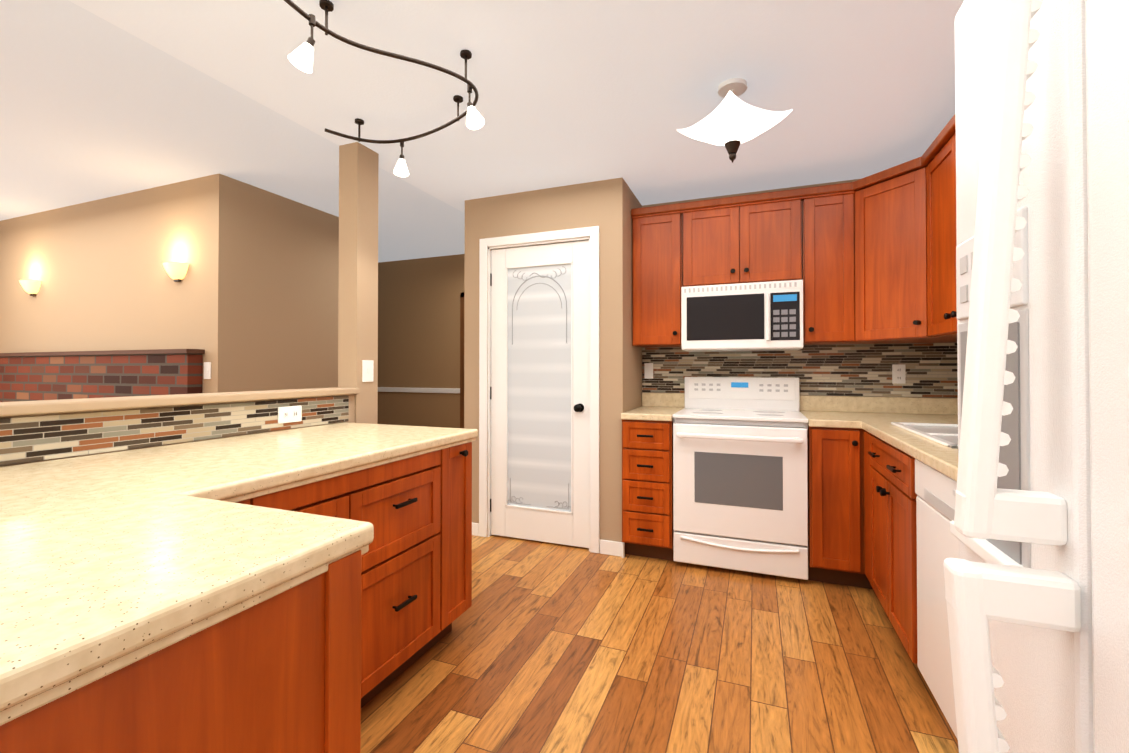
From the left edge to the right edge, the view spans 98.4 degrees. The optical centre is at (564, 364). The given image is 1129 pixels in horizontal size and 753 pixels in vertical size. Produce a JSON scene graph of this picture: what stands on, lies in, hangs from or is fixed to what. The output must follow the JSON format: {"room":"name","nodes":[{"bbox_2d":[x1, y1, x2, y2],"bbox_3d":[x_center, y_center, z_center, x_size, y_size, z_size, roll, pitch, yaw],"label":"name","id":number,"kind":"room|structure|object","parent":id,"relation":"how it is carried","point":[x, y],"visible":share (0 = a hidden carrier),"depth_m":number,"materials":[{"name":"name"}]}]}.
{"room":"kitchen","nodes":[
{"label":"kitchen","id":0,"kind":"room"},
{"bbox_2d":[0,174,235,389],"bbox_3d":[-4.085,-0.047,4.100,3.620,2.560,0.100,0,-1,21],"label":"wall","id":1,"kind":"structure","parent":0,"point":[105,285],"depth_m":3.77,"materials":[{"name":"beige paint"}]},
{"bbox_2d":[19,280,40,295],"bbox_3d":[-4.662,-0.660,4.228,0.220,0.125,0.088,0,-1,21],"label":"sconce","id":2,"kind":"object","parent":1,"relation":"attached to","point":[31,287],"visible":1,"depth_m":4.21,"materials":[{"name":"white glass"}]},
{"bbox_2d":[163,262,188,281],"bbox_3d":[-2.827,-0.662,3.512,0.220,0.125,0.088,0,-1,21],"label":"sconce","id":3,"kind":"object","parent":1,"relation":"attached to","point":[176,271],"visible":1,"depth_m":3.49,"materials":[{"name":"white glass"}]},
{"bbox_2d":[204,362,210,378],"bbox_3d":[-2.513,0.046,3.424,0.070,0.120,0.011,0,-1,21],"label":"light switch","id":4,"kind":"object","parent":1,"relation":"attached to","point":[207,370],"visible":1,"depth_m":3.42,"materials":[{"name":"white plastic"}]},
{"bbox_2d":[0,382,358,466],"bbox_3d":[-1.832,0.656,0.980,0.190,1.090,3.560,0,-1,21],"label":"wall","id":5,"kind":"structure","parent":0,"point":[39,430],"depth_m":1.74,"materials":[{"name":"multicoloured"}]},
{"bbox_2d":[278,405,301,423],"bbox_3d":[-1.263,0.232,2.244,0.008,0.075,0.120,0,-1,21],"label":"outlet","id":6,"kind":"object","parent":5,"relation":"attached to","point":[287,414],"visible":1,"depth_m":2.24,"materials":[{"name":"white plastic"}]},
{"bbox_2d":[236,180,338,385],"bbox_3d":[-2.247,-0.049,3.967,0.100,2.560,0.950,0,-1,21],"label":"wall","id":7,"kind":"structure","parent":0,"point":[248,302],"depth_m":3.88,"materials":[{"name":"beige paint"}]},
{"bbox_2d":[377,254,459,427],"bbox_3d":[-2.359,-0.025,6.292,5.240,2.560,0.100,0,-1,21],"label":"wall","id":8,"kind":"structure","parent":0,"point":[419,299],"depth_m":6.02,"materials":[{"name":"beige paint"}]},
{"bbox_2d":[460,292,463,427],"bbox_3d":[-0.779,0.198,5.608,0.980,2.100,0.019,0,-1,21],"label":"door frame","id":9,"kind":"structure","parent":8,"relation":"attached to","point":[462,360],"depth_m":5.77,"materials":[{"name":"brown wood"}]},
{"bbox_2d":[460,200,471,428],"bbox_3d":[-0.573,0.020,3.785,0.110,2.420,0.570,0,-1,21],"label":"wall","id":10,"kind":"structure","parent":0,"point":[465,259],"depth_m":3.53,"materials":[{"name":"beige paint"}]},
{"bbox_2d":[0,0,963,262],"bbox_3d":[-2.070,-1.331,2.757,8.600,0.260,6.900,0,-1,21],"label":"ceiling","id":11,"kind":"structure","parent":0,"point":[102,98],"depth_m":2.25,"materials":[{"name":"grey paint"}]},
{"bbox_2d":[284,0,483,176],"bbox_3d":[-0.815,-1.074,1.872,0.894,0.269,1.072,0,-1,21],"label":"track light","id":12,"kind":"object","parent":11,"relation":"attached to","point":[300,57],"visible":1,"depth_m":1.83,"materials":[{"name":"brown metal"}]},
{"bbox_2d":[677,78,791,162],"bbox_3d":[0.728,-1.039,2.112,0.338,0.334,0.338,0,-1,-24],"label":"flush-mount light","id":13,"kind":"object","parent":11,"relation":"attached to","point":[731,122],"visible":1,"depth_m":2.05,"materials":[{"name":"white glass"}]},
{"bbox_2d":[472,178,631,542],"bbox_3d":[-0.109,0.015,3.352,1.070,2.420,0.100,0,-1,21],"label":"wall","id":14,"kind":"structure","parent":0,"point":[603,204],"depth_m":3.17,"materials":[{"name":"beige paint"}]},
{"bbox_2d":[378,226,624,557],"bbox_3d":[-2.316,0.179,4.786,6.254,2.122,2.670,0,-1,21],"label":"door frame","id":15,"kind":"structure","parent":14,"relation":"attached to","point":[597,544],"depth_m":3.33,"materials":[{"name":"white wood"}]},
{"bbox_2d":[490,240,588,547],"bbox_3d":[-0.192,0.197,3.332,0.752,2.032,0.110,0,-1,21],"label":"pantry door","id":16,"kind":"structure","parent":14,"relation":"in","point":[539,392],"depth_m":3.35,"materials":[{"name":"white"}]},
{"bbox_2d":[631,201,694,347],"bbox_3d":[0.709,-0.592,3.422,0.403,0.933,0.335,0,-1,21],"label":"upper cabinet","id":17,"kind":"object","parent":14,"relation":"attached to","point":[663,236],"depth_m":3.27,"materials":[{"name":"brown wood"}]},
{"bbox_2d":[695,194,750,285],"bbox_3d":[1.032,-0.785,3.298,0.415,0.550,0.335,0,-1,21],"label":"upper cabinet","id":18,"kind":"object","parent":14,"relation":"attached to","point":[722,225],"depth_m":3.13,"materials":[{"name":"brown wood"}]},
{"bbox_2d":[681,280,803,351],"bbox_3d":[1.156,-0.299,3.200,0.716,0.415,0.421,0,-1,21],"label":"microwave","id":19,"kind":"object","parent":18,"relation":"attached to","point":[760,316],"visible":1,"depth_m":3.03,"materials":[{"name":"white"}]},
{"bbox_2d":[751,190,786,282],"bbox_3d":[1.312,-0.786,3.189,0.415,0.550,0.335,0,-1,21],"label":"upper cabinet","id":20,"kind":"object","parent":14,"relation":"attached to","point":[768,209],"depth_m":3.03,"materials":[{"name":"brown wood"}]},
{"bbox_2d":[642,393,956,412],"bbox_3d":[1.477,0.260,3.285,1.926,0.100,0.018,0,-1,21],"label":"backsplash","id":21,"kind":"structure","parent":14,"relation":"attached to","point":[834,404],"depth_m":3.10,"materials":[{"name":"beige stone"}]},
{"bbox_2d":[642,342,957,397],"bbox_3d":[1.476,0.040,3.296,1.920,0.334,0.009,0,-1,21],"label":"tile backsplash","id":22,"kind":"structure","parent":14,"relation":"attached to","point":[852,369],"depth_m":3.17,"materials":[{"name":"tile"}]},
{"bbox_2d":[644,363,652,378],"bbox_3d":[0.627,0.051,3.621,0.065,0.115,0.006,0,-1,21],"label":"outlet","id":23,"kind":"object","parent":22,"relation":"attached to","point":[648,370],"visible":1,"depth_m":3.62,"materials":[{"name":"white plastic"}]},
{"bbox_2d":[892,364,905,383],"bbox_3d":[2.093,0.062,3.047,0.070,0.120,0.008,0,-1,21],"label":"outlet","id":24,"kind":"object","parent":22,"relation":"attached to","point":[898,373],"visible":1,"depth_m":3.04,"materials":[{"name":"white plastic"}]},
{"bbox_2d":[787,183,866,344],"bbox_3d":[1.621,-0.596,3.044,0.391,0.933,0.376,0,-1,21],"label":"upper cabinet","id":25,"kind":"object","parent":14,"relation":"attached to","point":[814,214],"depth_m":2.93,"materials":[{"name":"brown wood"}]},
{"bbox_2d":[843,157,956,343],"bbox_3d":[1.961,-0.599,2.756,0.669,0.933,0.667,0,-1,21],"label":"upper cabinet","id":26,"kind":"object","parent":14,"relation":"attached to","point":[870,259],"depth_m":2.71,"materials":[{"name":"brown wood"}]},
{"bbox_2d":[919,114,956,341],"bbox_3d":[1.922,-0.604,2.257,0.376,0.933,0.505,0,-1,21],"label":"upper cabinet","id":27,"kind":"object","parent":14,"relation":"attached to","point":[937,166],"depth_m":2.35,"materials":[{"name":"brown wood"}]},
{"bbox_2d":[361,535,958,752],"bbox_3d":[-2.070,1.244,2.731,8.600,0.050,6.900,0,-1,21],"label":"floor","id":28,"kind":"structure","parent":0,"point":[543,647],"depth_m":1.93,"materials":[{"name":"brown wood"}]},
{"bbox_2d":[0,349,204,401],"bbox_3d":[-3.834,0.566,3.877,2.724,1.330,0.118,0,-1,21],"label":"brick fireplace","id":29,"kind":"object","parent":28,"relation":"on","point":[30,376],"depth_m":3.73,"materials":[{"name":"brown brick"}]},
{"bbox_2d":[0,546,379,752],"bbox_3d":[-1.017,0.755,-0.059,0.545,0.874,2.220,0,-1,21],"label":"base cabinet","id":30,"kind":"object","parent":28,"relation":"on","point":[304,590],"depth_m":0.68,"materials":[{"name":"brown wood"}]},
{"bbox_2d":[0,422,477,721],"bbox_3d":[-1.150,0.310,0.674,1.354,0.055,3.480,0,-1,21],"label":"countertop","id":31,"kind":"structure","parent":30,"relation":"on","point":[107,559],"depth_m":0.87,"materials":[{"name":"beige stone"}]},
{"bbox_2d":[338,142,378,423],"bbox_3d":[-1.151,0.009,2.718,0.130,2.420,0.158,0,-1,21],"label":"pillar","id":32,"kind":"structure","parent":28,"relation":"on","point":[358,267],"depth_m":2.66,"materials":[{"name":"beige paint"}]},
{"bbox_2d":[362,360,373,381],"bbox_3d":[-1.085,0.039,2.691,0.011,0.120,0.080,0,-1,21],"label":"light switch","id":33,"kind":"object","parent":32,"relation":"attached to","point":[367,370],"visible":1,"depth_m":2.69,"materials":[{"name":"white plastic"}]},
{"bbox_2d":[376,514,455,694],"bbox_3d":[-0.963,0.774,1.919,0.794,0.874,0.595,0,-1,21],"label":"base cabinet","id":34,"kind":"object","parent":28,"relation":"on","point":[418,571],"depth_m":1.86,"materials":[{"name":"brown wood"}]},
{"bbox_2d":[456,506,471,618],"bbox_3d":[-0.832,0.778,2.254,0.794,0.874,0.236,0,-1,21],"label":"base cabinet","id":35,"kind":"object","parent":28,"relation":"on","point":[464,519],"depth_m":2.17,"materials":[{"name":"brown wood"}]},
{"bbox_2d":[621,417,673,560],"bbox_3d":[0.613,0.788,3.287,0.312,0.873,0.620,0,-1,21],"label":"base cabinet","id":36,"kind":"object","parent":28,"relation":"on","point":[647,442],"depth_m":3.00,"materials":[{"name":"brown wood"}]},
{"bbox_2d":[621,405,684,420],"bbox_3d":[0.614,0.330,3.289,0.316,0.040,0.636,0,-1,21],"label":"countertop","id":37,"kind":"structure","parent":36,"relation":"on","point":[666,412],"depth_m":3.17,"materials":[{"name":"beige stone"}]},
{"bbox_2d":[672,377,807,579],"bbox_3d":[1.098,0.655,3.069,0.742,1.135,0.673,0,-1,21],"label":"range","id":38,"kind":"object","parent":28,"relation":"on","point":[740,473],"visible":1,"depth_m":2.83,"materials":[{"name":"white metal"}]},
{"bbox_2d":[808,421,848,585],"bbox_3d":[1.570,0.785,2.914,0.240,0.873,0.620,0,-1,21],"label":"base cabinet","id":39,"kind":"object","parent":28,"relation":"on","point":[828,562],"depth_m":2.65,"materials":[{"name":"brown wood"}]},
{"bbox_2d":[845,469,868,588],"bbox_3d":[1.808,0.779,2.391,0.686,0.873,0.221,0,-1,21],"label":"base cabinet","id":40,"kind":"object","parent":28,"relation":"on","point":[856,495],"depth_m":2.59,"materials":[{"name":"brown wood"}]},
{"bbox_2d":[869,489,917,665],"bbox_3d":[1.687,0.775,1.992,0.620,0.873,0.717,0,-1,21],"label":"base cabinet","id":41,"kind":"object","parent":28,"relation":"on","point":[892,513],"depth_m":2.01,"materials":[{"name":"brown wood"}]},
{"bbox_2d":[800,409,957,492],"bbox_3d":[1.601,0.318,2.122,0.884,0.040,2.094,0,-1,21],"label":"countertop","id":42,"kind":"structure","parent":41,"relation":"on","point":[881,450],"depth_m":2.33,"materials":[{"name":"beige stone"}]},
{"bbox_2d":[915,459,958,739],"bbox_3d":[1.448,0.770,1.377,0.618,0.871,0.595,0,-1,21],"label":"dishwasher","id":43,"kind":"object","parent":28,"relation":"on","point":[937,539],"visible":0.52,"depth_m":1.58,"materials":[{"name":"white metal"}]},
{"bbox_2d":[943,0,1128,752],"bbox_3d":[0.789,0.304,0.236,0.892,1.780,0.955,0,-1,21],"label":"fridge","id":44,"kind":"object","parent":28,"relation":"on","point":[1036,575],"visible":1,"depth_m":0.53,"materials":[{"name":"white plastic"}]}
]}

